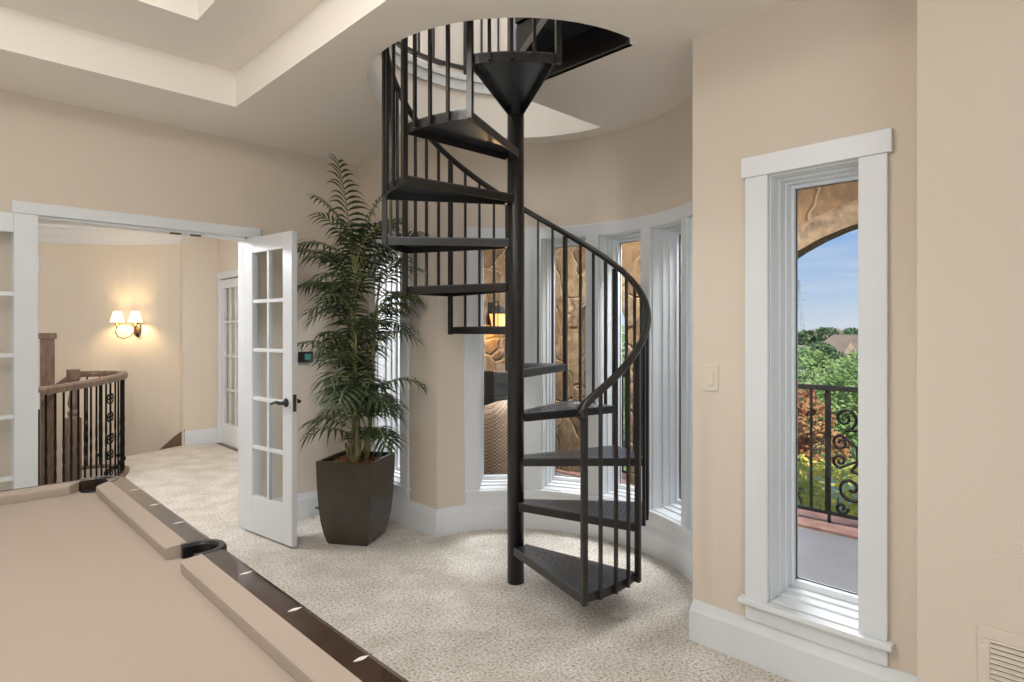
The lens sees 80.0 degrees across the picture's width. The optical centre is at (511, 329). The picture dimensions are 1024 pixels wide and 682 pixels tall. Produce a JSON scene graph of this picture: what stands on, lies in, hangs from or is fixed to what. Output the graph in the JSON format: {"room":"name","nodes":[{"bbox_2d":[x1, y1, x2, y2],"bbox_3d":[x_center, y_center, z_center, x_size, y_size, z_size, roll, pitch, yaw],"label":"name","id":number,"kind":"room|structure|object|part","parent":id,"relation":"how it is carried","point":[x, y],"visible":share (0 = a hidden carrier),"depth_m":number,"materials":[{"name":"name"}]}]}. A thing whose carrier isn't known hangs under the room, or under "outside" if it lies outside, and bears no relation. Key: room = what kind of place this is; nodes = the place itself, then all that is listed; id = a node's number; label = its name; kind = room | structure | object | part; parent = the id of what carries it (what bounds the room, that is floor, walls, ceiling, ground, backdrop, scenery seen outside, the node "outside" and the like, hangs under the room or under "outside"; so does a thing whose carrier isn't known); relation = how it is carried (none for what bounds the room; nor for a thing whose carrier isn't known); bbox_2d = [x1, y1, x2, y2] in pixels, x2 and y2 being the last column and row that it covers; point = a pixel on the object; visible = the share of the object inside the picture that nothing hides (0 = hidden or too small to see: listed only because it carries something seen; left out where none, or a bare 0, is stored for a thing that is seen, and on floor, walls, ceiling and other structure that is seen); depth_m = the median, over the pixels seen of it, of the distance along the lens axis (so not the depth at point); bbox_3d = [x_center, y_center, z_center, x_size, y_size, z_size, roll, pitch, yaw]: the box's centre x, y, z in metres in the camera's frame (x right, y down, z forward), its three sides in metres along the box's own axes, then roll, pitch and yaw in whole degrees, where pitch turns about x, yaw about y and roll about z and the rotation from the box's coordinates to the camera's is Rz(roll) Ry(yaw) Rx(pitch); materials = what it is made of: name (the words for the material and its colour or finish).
{"room":"game room","nodes":[
{"label":"game room","id":0,"kind":"room"},
{"bbox_2d":[38,221,80,225],"bbox_3d":[-5.787,-1.275,5.288,6.500,0.070,6.750,0,0,-44],"label":"ceiling","id":1,"kind":"structure","parent":0,"point":[39,222],"depth_m":7.10,"materials":[{"name":"white paint"}]},
{"bbox_2d":[38,236,191,482],"bbox_3d":[-5.243,1.475,4.526,6.220,5.430,4.699,0,0,-44],"label":"wall","id":2,"kind":"structure","parent":0,"point":[80,286],"depth_m":7.41,"materials":[{"name":"beige paint"}]},
{"bbox_2d":[38,223,186,244],"bbox_3d":[-5.694,-1.140,6.177,1.478,0.200,4.053,0,0,38],"label":"crown molding","id":3,"kind":"structure","parent":2,"relation":"attached to","point":[52,233],"depth_m":7.33,"materials":[{"name":"white"}]},
{"bbox_2d":[110,311,142,338],"bbox_3d":[-4.626,-0.057,7.345,0.376,0.337,0.222,0,0,-1],"label":"wall sconce","id":4,"kind":"object","parent":2,"relation":"attached to","point":[117,316],"visible":1,"depth_m":7.29,"materials":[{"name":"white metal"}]},
{"bbox_3d":[-4.736,-0.160,7.320,0.156,0.130,0.156,0,0,-1],"label":"lamp shade","id":5,"kind":"part","parent":4,"relation":"part of","materials":[{"name":"white fabric"}]},
{"bbox_3d":[-4.666,0.034,7.348,0.209,0.157,0.041,0,0,-25],"label":"arm","id":6,"kind":"part","parent":4,"relation":"part of","materials":[{"name":"brown metal"}]},
{"bbox_3d":[-4.516,-0.160,7.313,0.156,0.130,0.156,0,0,-1],"label":"lamp shade","id":7,"kind":"part","parent":4,"relation":"part of","materials":[{"name":"white"}]},
{"bbox_2d":[160,429,184,449],"bbox_3d":[-4.144,1.370,7.359,0.470,0.360,0.051,0,0,9],"label":"skirt","id":8,"kind":"object","parent":2,"relation":"attached to","point":[176,441],"visible":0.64,"depth_m":7.33,"materials":[{"name":"brown wood"}]},
{"bbox_2d":[184,428,216,445],"bbox_3d":[-3.775,1.300,7.422,0.380,0.180,0.030,0,0,-44],"label":"baseboard","id":9,"kind":"structure","parent":2,"relation":"attached to","point":[202,436],"depth_m":7.41,"materials":[{"name":"white wood"}]},
{"bbox_2d":[0,0,323,72],"bbox_3d":[-1.079,-1.765,0.416,3.670,0.510,5.340,0,0,-44],"label":"ceiling","id":10,"kind":"structure","parent":0,"point":[222,34],"depth_m":2.98,"materials":[{"name":"white paint"}]},
{"bbox_2d":[0,90,357,498],"bbox_3d":[-3.452,0.040,2.767,6.100,2.700,0.120,0,0,-44],"label":"wall","id":11,"kind":"structure","parent":0,"point":[52,152],"depth_m":3.98,"materials":[{"name":"beige paint"}]},
{"bbox_2d":[0,211,39,488],"bbox_3d":[-2.815,0.374,3.154,0.051,2.008,0.592,0,0,45],"label":"door","id":12,"kind":"structure","parent":11,"relation":"in","point":[24,227],"depth_m":3.31,"materials":[{"name":"white wood"}]},
{"bbox_2d":[11,200,260,529],"bbox_3d":[-2.311,0.330,3.875,1.360,2.120,0.168,0,0,-44],"label":"trim","id":13,"kind":"structure","parent":11,"relation":"attached to","point":[42,210],"depth_m":4.02,"materials":[{"name":"white wood"}]},
{"bbox_2d":[244,231,300,546],"bbox_3d":[-1.615,0.374,4.063,0.594,2.008,0.170,0,0,38],"label":"door","id":14,"kind":"structure","parent":11,"relation":"in","point":[270,518],"depth_m":4.04,"materials":[{"name":"white wood"}]},
{"bbox_3d":[-1.495,0.465,3.902,0.143,0.058,0.065,0,0,38],"label":"handle","id":15,"kind":"part","parent":14,"relation":"part of","materials":[{"name":"black plastic"}]},
{"bbox_3d":[-1.382,0.465,3.880,0.002,0.110,0.024,0,0,38],"label":"latch plate","id":16,"kind":"part","parent":14,"relation":"part of","materials":[{"name":"metal"}]},
{"bbox_2d":[298,351,312,362],"bbox_3d":[-1.533,0.200,4.531,0.110,0.080,0.022,0,0,-44],"label":"wall thermostat","id":17,"kind":"object","parent":11,"relation":"attached to","point":[305,356],"visible":0.95,"depth_m":4.52,"materials":[{"name":"black plastic"}]},
{"bbox_2d":[192,236,237,429],"bbox_3d":[-2.519,0.075,6.286,0.420,2.630,3.630,0,0,-44],"label":"wall","id":18,"kind":"structure","parent":0,"point":[210,256],"depth_m":7.44,"materials":[{"name":"beige paint"}]},
{"bbox_2d":[217,269,237,442],"bbox_3d":[-3.316,0.345,7.205,0.024,2.090,0.920,0,0,-44],"label":"trim","id":19,"kind":"structure","parent":18,"relation":"attached to","point":[233,273],"depth_m":7.48,"materials":[{"name":"white wood"}]},
{"bbox_2d":[221,278,237,448],"bbox_3d":[-3.295,0.384,7.230,0.051,1.988,0.767,0,0,-44],"label":"door","id":20,"kind":"structure","parent":18,"relation":"in","point":[229,432],"depth_m":7.28,"materials":[{"name":"white wood"}]},
{"bbox_2d":[316,450,394,545],"bbox_3d":[-1.036,1.117,4.074,0.386,0.545,0.386,0,0,12],"label":"planter","id":21,"kind":"object","parent":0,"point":[355,492],"depth_m":3.91,"materials":[{"name":"brown ceramic"}]},
{"bbox_2d":[0,0,795,164],"bbox_3d":[-0.504,-1.495,0.368,7.230,0.370,7.670,0,0,-44],"label":"ceiling","id":22,"kind":"structure","parent":0,"point":[315,90],"depth_m":3.23,"materials":[{"name":"white paint"}]},
{"bbox_2d":[395,18,498,74],"bbox_3d":[-0.137,-2.174,3.362,1.384,0.988,1.706,0,0,2],"label":"guard railing","id":23,"kind":"object","parent":22,"relation":"on","point":[420,55],"visible":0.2,"depth_m":4.07,"materials":[{"name":"black paint"}]},
{"bbox_3d":[-0.139,-1.765,3.362,1.369,0.026,1.696,0,0,2],"label":"rail","id":24,"kind":"part","parent":23,"relation":"part of","materials":[{"name":"black paint"}]},
{"bbox_3d":[-0.317,-2.165,4.119,0.024,0.970,0.024,0,0,-24],"label":"post","id":25,"kind":"part","parent":23,"relation":"part of","materials":[{"name":"black paint"}]},
{"bbox_2d":[399,18,506,76],"bbox_3d":[-0.344,-2.880,3.219,2.590,2.460,3.300,0,0,-44],"label":"wall","id":26,"kind":"structure","parent":0,"point":[456,29],"depth_m":4.10,"materials":[{"name":"beige paint"}]},
{"bbox_2d":[380,45,491,94],"bbox_3d":[-0.111,-1.645,3.360,1.330,0.100,1.600,0,0,1],"label":"trim","id":27,"kind":"structure","parent":26,"relation":"attached to","point":[457,80],"depth_m":3.96,"materials":[{"name":"white"}]},
{"bbox_2d":[125,443,792,681],"bbox_3d":[-1.814,1.515,1.689,6.950,0.250,11.150,0,0,-44],"label":"floor","id":28,"kind":"structure","parent":0,"point":[429,608],"depth_m":3.15,"materials":[{"name":"carpet"}]},
{"bbox_2d":[38,369,128,484],"bbox_3d":[-3.867,0.990,4.455,1.004,1.200,3.582,0,0,-2],"label":"balustrade","id":29,"kind":"object","parent":28,"relation":"on","point":[72,468],"visible":0.69,"depth_m":5.39,"materials":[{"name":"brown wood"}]},
{"bbox_3d":[-4.344,0.990,6.041,0.120,1.200,0.120,0,0,-44],"label":"newel post","id":30,"kind":"part","parent":29,"relation":"part of","materials":[{"name":"brown wood"}]},
{"bbox_3d":[-3.854,0.441,4.449,0.962,0.058,3.568,0,0,-1],"label":"handrail","id":31,"kind":"part","parent":29,"relation":"part of","materials":[{"name":"brown wood"}]},
{"bbox_3d":[-3.853,1.378,4.451,0.979,0.024,3.585,0,0,-1],"label":"shoe rail","id":32,"kind":"part","parent":29,"relation":"part of","materials":[{"name":"brown wood"}]},
{"bbox_3d":[-3.618,0.915,5.493,0.015,0.910,0.162,0,0,-17],"label":"scroll panel","id":33,"kind":"part","parent":29,"relation":"part of","materials":[{"name":"black metal"}]},
{"bbox_2d":[0,476,408,681],"bbox_3d":[-1.295,0.989,1.217,1.386,0.803,2.294,0,0,-44],"label":"pool table","id":34,"kind":"object","parent":28,"relation":"on","point":[101,581],"visible":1,"depth_m":1.36,"materials":[{"name":"beige fabric"}]},
{"bbox_2d":[0,481,79,504],"bbox_3d":[-2.044,0.606,1.989,1.064,0.037,0.052,0,0,-44],"label":"cushion","id":35,"kind":"object","parent":34,"relation":"on","point":[64,489],"depth_m":2.26,"materials":[{"name":"beige fabric"}]},
{"bbox_3d":[-2.077,0.646,2.022,1.160,0.117,0.049,0,0,-44],"label":"rail","id":36,"kind":"part","parent":34,"relation":"part of","materials":[{"name":"brown wood"}]},
{"bbox_2d":[96,482,185,559],"bbox_3d":[-1.251,0.606,2.012,0.052,0.037,0.964,0,0,-44],"label":"cushion","id":37,"kind":"object","parent":34,"relation":"on","point":[158,536],"depth_m":1.89,"materials":[{"name":"beige fabric"}]},
{"bbox_3d":[-1.225,0.646,2.071,0.074,0.117,1.012,0,0,-44],"label":"rail","id":38,"kind":"part","parent":34,"relation":"part of","materials":[{"name":"brown wood"}]},
{"bbox_2d":[180,554,361,681],"bbox_3d":[-0.498,0.606,1.237,0.052,0.037,0.964,0,0,-44],"label":"cushion","id":39,"kind":"object","parent":34,"relation":"on","point":[293,653],"depth_m":1.23,"materials":[{"name":"beige fabric"}]},
{"bbox_3d":[-0.439,0.646,1.261,0.074,0.117,1.012,0,0,-44],"label":"rail","id":40,"kind":"part","parent":34,"relation":"part of","materials":[{"name":"brown wood"}]},
{"bbox_2d":[217,442,237,451],"bbox_3d":[-3.308,1.385,7.213,0.100,0.011,0.760,0,0,-44],"label":"threshold","id":41,"kind":"object","parent":28,"relation":"on","point":[220,443],"visible":0.43,"depth_m":7.22,"materials":[{"name":"brown wood"}]},
{"bbox_2d":[278,154,429,545],"bbox_3d":[-1.085,0.112,4.089,0.811,2.555,0.994,0,0,-43],"label":"potted palm","id":42,"kind":"object","parent":28,"relation":"on","point":[355,486],"visible":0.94,"depth_m":3.97,"materials":[{"name":"green plant"}]},
{"bbox_2d":[382,17,650,606],"bbox_3d":[0.037,-0.610,3.348,1.453,4.000,1.502,0,0,-44],"label":"spiral staircase","id":43,"kind":"structure","parent":28,"relation":"on","point":[539,50],"depth_m":3.23,"materials":[{"name":"black metal"}]},
{"bbox_3d":[-0.679,-1.012,3.246,0.026,1.125,0.026,0,0,-9],"label":"post","id":44,"kind":"part","parent":43,"relation":"part of","materials":[{"name":"black metal"}]},
{"bbox_3d":[-0.511,-1.252,2.896,0.027,1.125,0.027,0,0,-44],"label":"post","id":45,"kind":"part","parent":43,"relation":"part of","materials":[{"name":"black metal"}]},
{"bbox_3d":[-0.637,-0.772,3.633,0.026,1.125,0.026,0,0,23],"label":"post","id":46,"kind":"part","parent":43,"relation":"part of","materials":[{"name":"black metal"}]},
{"bbox_3d":[-0.371,-0.498,3.346,0.680,0.009,0.373,0,0,20],"label":"diamond plate","id":47,"kind":"part","parent":43,"relation":"part of","materials":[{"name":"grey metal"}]},
{"bbox_3d":[-0.397,-0.532,3.938,0.026,1.125,0.026,0,0,-35],"label":"post","id":48,"kind":"part","parent":43,"relation":"part of","materials":[{"name":"black metal"}]},
{"bbox_3d":[-0.302,-0.738,3.143,0.679,0.009,0.373,0,0,-12],"label":"diamond plate","id":49,"kind":"part","parent":43,"relation":"part of","materials":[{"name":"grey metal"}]},
{"bbox_3d":[-0.291,-0.258,3.568,0.381,0.009,0.675,0,0,-44],"label":"diamond plate","id":50,"kind":"part","parent":43,"relation":"part of","materials":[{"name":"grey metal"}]},
{"bbox_3d":[-0.138,-0.978,3.010,0.679,0.009,0.375,0,0,-44],"label":"diamond plate","id":51,"kind":"part","parent":43,"relation":"part of","materials":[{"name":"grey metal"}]},
{"bbox_3d":[-0.184,-1.492,2.686,0.026,1.125,0.026,0,0,18],"label":"post","id":52,"kind":"part","parent":43,"relation":"part of","materials":[{"name":"black metal"}]},
{"bbox_3d":[-0.171,-0.018,3.707,0.373,0.009,0.679,0,0,-6],"label":"diamond plate","id":53,"kind":"part","parent":43,"relation":"part of","materials":[{"name":"grey metal"}]},
{"bbox_3d":[-0.033,-0.292,4.072,0.026,1.125,0.026,0,0,-3],"label":"post","id":54,"kind":"part","parent":43,"relation":"part of","materials":[{"name":"black metal"}]},
{"bbox_3d":[-0.058,-1.218,2.982,0.373,0.009,0.680,0,0,-11],"label":"diamond plate","id":55,"kind":"part","parent":43,"relation":"part of","materials":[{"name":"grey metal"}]},
{"bbox_3d":[0.020,-1.071,3.365,1.460,2.966,1.461,0,0,-44],"label":"handrail","id":56,"kind":"part","parent":43,"relation":"part of","materials":[{"name":"black metal"}]},
{"bbox_3d":[0.038,0.222,3.756,0.373,0.009,0.679,0,0,26],"label":"diamond plate","id":57,"kind":"part","parent":43,"relation":"part of","materials":[{"name":"grey metal"}]},
{"bbox_3d":[0.157,-1.458,2.997,0.382,0.009,0.680,0,0,-44],"label":"diamond plate","id":58,"kind":"part","parent":43,"relation":"part of","materials":[{"name":"grey metal"}]},
{"bbox_3d":[0.204,-1.732,2.680,0.026,1.125,0.026,0,0,-14],"label":"post","id":59,"kind":"part","parent":43,"relation":"part of","materials":[{"name":"black metal"}]},
{"bbox_3d":[0.348,-0.052,3.994,0.026,1.125,0.026,0,0,28],"label":"post","id":60,"kind":"part","parent":43,"relation":"part of","materials":[{"name":"black metal"}]},
{"bbox_3d":[0.269,0.462,3.633,0.670,0.009,0.383,0,0,-44],"label":"diamond plate","id":61,"kind":"part","parent":43,"relation":"part of","materials":[{"name":"grey metal"}]},
{"bbox_3d":[0.241,1.182,3.073,0.383,0.009,0.672,0,0,-44],"label":"diamond plate","id":62,"kind":"part","parent":43,"relation":"part of","materials":[{"name":"grey metal"}]},
{"bbox_3d":[0.407,0.942,3.311,0.679,0.009,0.373,0,0,31],"label":"diamond plate","id":63,"kind":"part","parent":43,"relation":"part of","materials":[{"name":"grey metal"}]},
{"bbox_3d":[0.378,0.702,3.523,0.679,0.009,0.373,0,0,-1],"label":"diamond plate","id":64,"kind":"part","parent":43,"relation":"part of","materials":[{"name":"grey metal"}]},
{"bbox_3d":[0.322,0.787,2.724,0.026,0.885,0.026,0,0,-24],"label":"post","id":65,"kind":"part","parent":43,"relation":"part of","materials":[{"name":"black metal"}]},
{"bbox_3d":[0.630,0.188,3.727,0.026,1.125,0.026,0,0,-30],"label":"post","id":66,"kind":"part","parent":43,"relation":"part of","materials":[{"name":"black metal"}]},
{"bbox_3d":[0.615,0.667,2.979,0.026,1.125,0.026,0,0,34],"label":"post","id":67,"kind":"part","parent":43,"relation":"part of","materials":[{"name":"black metal"}]},
{"bbox_3d":[0.729,0.427,3.351,0.026,1.125,0.026,0,0,2],"label":"post","id":68,"kind":"part","parent":43,"relation":"part of","materials":[{"name":"metal"}]},
{"bbox_2d":[484,249,506,372],"bbox_3d":[-0.730,-0.135,6.050,2.020,3.150,0.300,0,0,-44],"label":"wall","id":69,"kind":"structure","parent":0,"point":[494,344],"depth_m":6.37,"materials":[{"name":"stone"}]},
{"bbox_2d":[487,301,504,325],"bbox_3d":[-0.152,-0.153,6.260,0.168,0.286,0.204,0,0,-44],"label":"wall lantern","id":70,"kind":"object","parent":69,"relation":"attached to","point":[499,310],"visible":0.59,"depth_m":6.21,"materials":[{"name":"black metal"}]},
{"bbox_3d":[-0.140,-0.094,6.247,0.133,0.144,0.133,0,0,-44],"label":"glass","id":71,"kind":"part","parent":70,"relation":"part of","materials":[{"name":"yellow glass"}]},
{"bbox_2d":[358,0,916,675],"bbox_3d":[1.686,0.040,2.577,1.010,2.700,7.550,0,0,-44],"label":"wall","id":72,"kind":"structure","parent":0,"point":[798,73],"depth_m":2.64,"materials":[{"name":"beige paint"}]},
{"bbox_2d":[367,228,410,499],"bbox_3d":[-0.846,0.244,4.586,0.263,1.928,0.560,0,0,-44],"label":"window","id":73,"kind":"structure","parent":72,"relation":"in","point":[400,353],"depth_m":4.65,"materials":[{"name":"white wood"}]},
{"bbox_3d":[-0.917,-0.677,4.516,0.026,0.085,0.550,0,0,-44],"label":"head casing","id":74,"kind":"part","parent":73,"relation":"part of","materials":[{"name":"white wood"}]},
{"bbox_3d":[-0.781,0.236,4.649,0.045,1.698,0.282,0,0,-44],"label":"sash","id":75,"kind":"part","parent":73,"relation":"part of","materials":[{"name":"white wood"}]},
{"bbox_2d":[480,250,506,488],"bbox_3d":[-0.082,0.240,4.385,0.312,1.750,0.218,0,0,-6],"label":"window","id":76,"kind":"structure","parent":72,"relation":"in","point":[487,481],"depth_m":4.40,"materials":[{"name":"white wood"}]},
{"bbox_2d":[542,237,585,492],"bbox_3d":[0.400,0.240,4.312,0.323,1.750,0.218,0,0,22],"label":"window","id":77,"kind":"structure","parent":72,"relation":"in","point":[550,480],"depth_m":4.34,"materials":[{"name":"white wood"}]},
{"bbox_3d":[0.425,0.236,4.376,0.275,1.698,0.045,0,0,22],"label":"sash","id":78,"kind":"part","parent":77,"relation":"part of","materials":[{"name":"white wood"}]},
{"bbox_2d":[464,200,692,549],"bbox_3d":[0.503,0.247,3.780,0.594,1.925,1.796,0,0,-44],"label":"trim","id":79,"kind":"structure","parent":72,"relation":"attached to","point":[592,232],"depth_m":4.21,"materials":[{"name":"white"}]},
{"bbox_2d":[465,489,692,541],"bbox_3d":[0.496,1.130,3.773,0.584,0.030,1.767,0,0,-44],"label":"trim","id":80,"kind":"structure","parent":72,"relation":"attached to","point":[688,533],"depth_m":4.17,"materials":[{"name":"white wood"}]},
{"bbox_2d":[274,490,916,681],"bbox_3d":[0.119,1.300,3.481,1.560,0.180,3.830,0,0,-44],"label":"baseboard","id":81,"kind":"structure","parent":72,"relation":"attached to","point":[794,658],"depth_m":2.68,"materials":[{"name":"white wood"}]},
{"bbox_2d":[600,230,639,500],"bbox_3d":[0.784,0.240,4.053,0.220,1.750,0.338,0,0,-44],"label":"window","id":82,"kind":"structure","parent":72,"relation":"in","point":[610,244],"depth_m":4.14,"materials":[{"name":"white wood"}]},
{"bbox_3d":[0.833,0.236,4.101,0.047,1.698,0.289,0,0,-44],"label":"sash","id":83,"kind":"part","parent":82,"relation":"part of","materials":[{"name":"white wood"}]},
{"bbox_2d":[652,220,680,521],"bbox_3d":[1.030,0.240,3.685,0.218,1.750,0.311,0,0,-22],"label":"window","id":84,"kind":"structure","parent":72,"relation":"in","point":[666,239],"depth_m":3.81,"materials":[{"name":"white wood"}]},
{"bbox_3d":[1.093,0.236,3.711,0.045,1.698,0.263,0,0,-22],"label":"sash","id":85,"kind":"part","parent":84,"relation":"part of","materials":[{"name":"white wood"}]},
{"bbox_2d":[690,216,692,530],"bbox_3d":[1.109,0.240,3.282,0.218,1.750,0.309,0,0,0],"label":"window","id":86,"kind":"structure","parent":72,"relation":"in","point":[691,217],"depth_m":3.43,"materials":[{"name":"white wood"}]},
{"bbox_2d":[703,364,717,390],"bbox_3d":[0.872,0.210,2.683,0.011,0.116,0.072,0,0,-44],"label":"light switch","id":87,"kind":"object","parent":72,"relation":"attached to","point":[710,372],"visible":1,"depth_m":2.68,"materials":[{"name":"beige plastic"}]},
{"bbox_2d":[738,128,894,666],"bbox_3d":[1.234,0.244,2.442,0.263,1.928,0.565,0,0,-44],"label":"window","id":88,"kind":"structure","parent":72,"relation":"in","point":[866,611],"depth_m":2.48,"materials":[{"name":"white wood"}]},
{"bbox_3d":[1.163,-0.677,2.373,0.026,0.085,0.555,0,0,-44],"label":"head casing","id":89,"kind":"part","parent":88,"relation":"part of","materials":[{"name":"white wood"}]},
{"bbox_3d":[1.300,0.236,2.505,0.045,1.698,0.287,0,0,-44],"label":"sash","id":90,"kind":"part","parent":88,"relation":"part of","materials":[{"name":"white wood"}]},
{"bbox_2d":[556,181,857,484],"bbox_3d":[2.587,-0.145,4.183,0.140,3.130,7.600,0,0,-44],"label":"wall","id":91,"kind":"structure","parent":0,"point":[812,202],"depth_m":5.69,"materials":[{"name":"stone"}]},
{"bbox_2d":[556,336,571,471],"bbox_3d":[0.524,0.751,6.187,0.050,1.377,0.210,0,0,-44],"label":"trim","id":92,"kind":"structure","parent":91,"relation":"attached to","point":[563,425],"depth_m":6.17,"materials":[{"name":"stone"}]},
{"bbox_2d":[569,293,636,326],"bbox_3d":[0.909,-0.222,5.905,0.170,0.376,0.797,0,0,-44],"label":"arch","id":93,"kind":"object","parent":91,"relation":"attached to","point":[574,317],"visible":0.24,"depth_m":6.00,"materials":[{"name":"stone"}]},
{"bbox_2d":[585,371,625,472],"bbox_3d":[0.937,0.882,5.927,0.040,0.945,0.558,0,0,-44],"label":"balcony railing","id":94,"kind":"object","parent":91,"relation":"attached to","point":[623,375],"visible":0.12,"depth_m":5.80,"materials":[{"name":"black metal"}]},
{"bbox_2d":[798,199,857,258],"bbox_3d":[2.721,-0.495,4.034,0.175,0.911,2.979,0,0,-44],"label":"arch","id":95,"kind":"object","parent":91,"relation":"attached to","point":[833,223],"visible":0.2,"depth_m":4.40,"materials":[{"name":"stone"}]},
{"bbox_2d":[556,472,857,592],"bbox_3d":[1.719,1.540,3.341,2.120,0.200,7.600,0,0,-44],"label":"floor","id":96,"kind":"structure","parent":0,"point":[825,558],"depth_m":3.84,"materials":[{"name":"grey concrete"}]},
{"bbox_2d":[484,400,506,473],"bbox_3d":[-0.084,1.005,5.175,0.658,0.870,0.594,0,0,-14],"label":"wicker chair","id":97,"kind":"object","parent":96,"relation":"on","point":[495,414],"visible":0.1,"depth_m":4.89,"materials":[{"name":"beige wicker"}]},
{"bbox_2d":[484,371,506,405],"bbox_3d":[-0.046,0.911,6.107,0.840,1.059,0.530,0,0,-44],"label":"covered grill","id":98,"kind":"object","parent":96,"relation":"on","point":[495,383],"visible":0.11,"depth_m":5.68,"materials":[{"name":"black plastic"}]},
{"bbox_2d":[556,469,857,539],"bbox_3d":[2.659,1.545,4.253,0.500,0.250,7.600,0,0,-44],"label":"kerb","id":99,"kind":"object","parent":96,"relation":"attached to","point":[845,527],"depth_m":4.50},
{"bbox_2d":[798,384,857,522],"bbox_3d":[2.751,0.915,4.058,0.040,1.010,2.668,0,0,-44],"label":"balcony railing","id":100,"kind":"object","parent":99,"relation":"on","point":[827,388],"visible":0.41,"depth_m":4.48,"materials":[{"name":"black metal"}]},
{"bbox_3d":[2.748,0.427,4.061,0.040,0.035,2.660,0,0,-44],"label":"rail","id":101,"kind":"part","parent":100,"relation":"part of","materials":[{"name":"black metal"}]},
{"bbox_3d":[2.748,1.345,4.061,0.028,0.020,2.660,0,0,-44],"label":"rail","id":102,"kind":"part","parent":100,"relation":"part of","materials":[{"name":"black metal"}]},
{"bbox_3d":[2.334,0.925,4.487,0.018,0.990,0.018,0,0,-44],"label":"post","id":103,"kind":"part","parent":100,"relation":"part of","materials":[{"name":"black metal"}]},
{"bbox_3d":[2.530,0.929,4.285,0.023,0.818,0.527,0,0,-44],"label":"scroll panel","id":104,"kind":"part","parent":100,"relation":"part of","materials":[{"name":"black metal"}]},
{"bbox_2d":[917,0,1023,681],"bbox_3d":[2.628,0.040,0.739,0.200,2.700,3.600,0,0,-44],"label":"wall","id":105,"kind":"structure","parent":0,"point":[970,53],"depth_m":1.87,"materials":[{"name":"beige paint"}]},
{"bbox_2d":[978,624,1023,681],"bbox_3d":[1.632,1.115,1.614,0.010,0.450,0.643,0,0,-44],"label":"air vent","id":106,"kind":"object","parent":105,"relation":"in","point":[1000,653],"visible":1,"depth_m":1.81,"materials":[{"name":"beige metal"}]},
{"bbox_3d":[-5.791,4.240,5.249,7.400,0.100,6.800,0,0,-44],"label":"floor","id":107,"kind":"structure","parent":0,"visible":0},
{"bbox_3d":[-5.786,2.890,5.603,2.200,2.600,1.100,0,0,-44],"label":"flight","id":108,"kind":"object","parent":107,"relation":"on","visible":0},
{"bbox_2d":[38,333,67,485],"bbox_3d":[-4.971,2.110,5.794,1.311,4.160,0.399,0,0,-44],"label":"stair rail","id":109,"kind":"object","parent":108,"relation":"on","point":[47,340],"visible":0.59,"depth_m":6.17,"materials":[{"name":"brown wood"}]},
{"bbox_3d":[-4.730,2.110,6.209,0.140,4.160,0.140,0,0,-44],"label":"newel post","id":110,"kind":"part","parent":109,"relation":"part of","materials":[{"name":"brown wood"}]},
{"bbox_3d":[-4.925,1.004,5.746,1.311,1.117,0.265,0,0,-44],"label":"handrail","id":111,"kind":"part","parent":109,"relation":"part of","materials":[{"name":"brown wood"}]},
{"label":"outside","id":112,"kind":"structure","parent":0,"visible":0},
{"bbox_2d":[622,333,857,512],"bbox_3d":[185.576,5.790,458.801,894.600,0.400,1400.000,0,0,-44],"label":"ground","id":113,"kind":"structure","parent":112,"point":[855,496],"depth_m":21.65,"materials":[{"name":"green plant"}]},
{"bbox_2d":[622,325,625,469],"bbox_3d":[2.519,2.723,14.938,3.181,5.744,3.814,0,0,-44],"label":"tree","id":114,"kind":"object","parent":113,"relation":"on","point":[623,327],"visible":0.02,"depth_m":14.46,"materials":[{"name":"green plant"}]},
{"bbox_2d":[798,280,803,330],"bbox_3d":[197.583,-14.386,420.009,6.319,40.093,10.032,0,0,-44],"label":"transmission tower","id":115,"kind":"structure","parent":113,"relation":"on","point":[799,285],"depth_m":419.28,"materials":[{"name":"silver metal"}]},
{"bbox_2d":[798,341,847,378],"bbox_3d":[31.236,3.325,62.849,3.928,4.582,6.233,0,0,-21],"label":"tree","id":116,"kind":"object","parent":113,"relation":"on","point":[828,349],"visible":0.33,"depth_m":61.50,"materials":[{"name":"green plant"}]},
{"bbox_2d":[804,330,843,338],"bbox_3d":[146.800,2.660,278.816,25.000,5.859,14.000,0,0,28],"label":"house","id":117,"kind":"structure","parent":113,"relation":"on","point":[840,331],"depth_m":276.31,"materials":[{"name":"beige brick"}]},
{"bbox_2d":[798,382,850,482],"bbox_3d":[4.860,3.215,10.679,1.158,4.752,1.927,0,0,-37],"label":"shrub","id":118,"kind":"object","parent":113,"relation":"on","point":[803,408],"visible":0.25,"depth_m":10.20,"materials":[{"name":"red plant"}]},
{"bbox_2d":[798,348,857,485],"bbox_3d":[9.603,3.177,15.249,3.061,5.536,4.910,0,0,-44],"label":"tree","id":119,"kind":"object","parent":113,"relation":"on","point":[849,398],"visible":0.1,"depth_m":15.58,"materials":[{"name":"green plant"}]},
{"bbox_2d":[798,451,857,516],"bbox_3d":[4.273,3.591,7.949,1.680,4.000,3.350,0,0,-44],"label":"shrub","id":120,"kind":"object","parent":113,"relation":"on","point":[818,485],"visible":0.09,"depth_m":7.92,"materials":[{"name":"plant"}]},
{"bbox_2d":[798,345,857,498],"bbox_3d":[9.831,3.341,19.971,4.522,5.512,8.678,0,0,-44],"label":"tree","id":121,"kind":"object","parent":113,"relation":"on","point":[803,360],"visible":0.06,"depth_m":19.51,"materials":[{"name":"green plant"}]},
{"bbox_2d":[798,327,857,344],"bbox_3d":[107.771,2.850,224.733,13.713,9.645,57.945,0,0,-44],"label":"trees","id":122,"kind":"object","parent":113,"relation":"on","point":[817,336],"visible":0.16,"depth_m":217.52,"materials":[{"name":"green plant"}]},
{"bbox_2d":[820,335,857,360],"bbox_3d":[51.317,3.535,90.020,15.000,6.710,12.000,0,0,30],"label":"house","id":123,"kind":"structure","parent":113,"relation":"on","point":[844,343],"depth_m":89.79,"materials":[{"name":"beige brick"}]}
]}

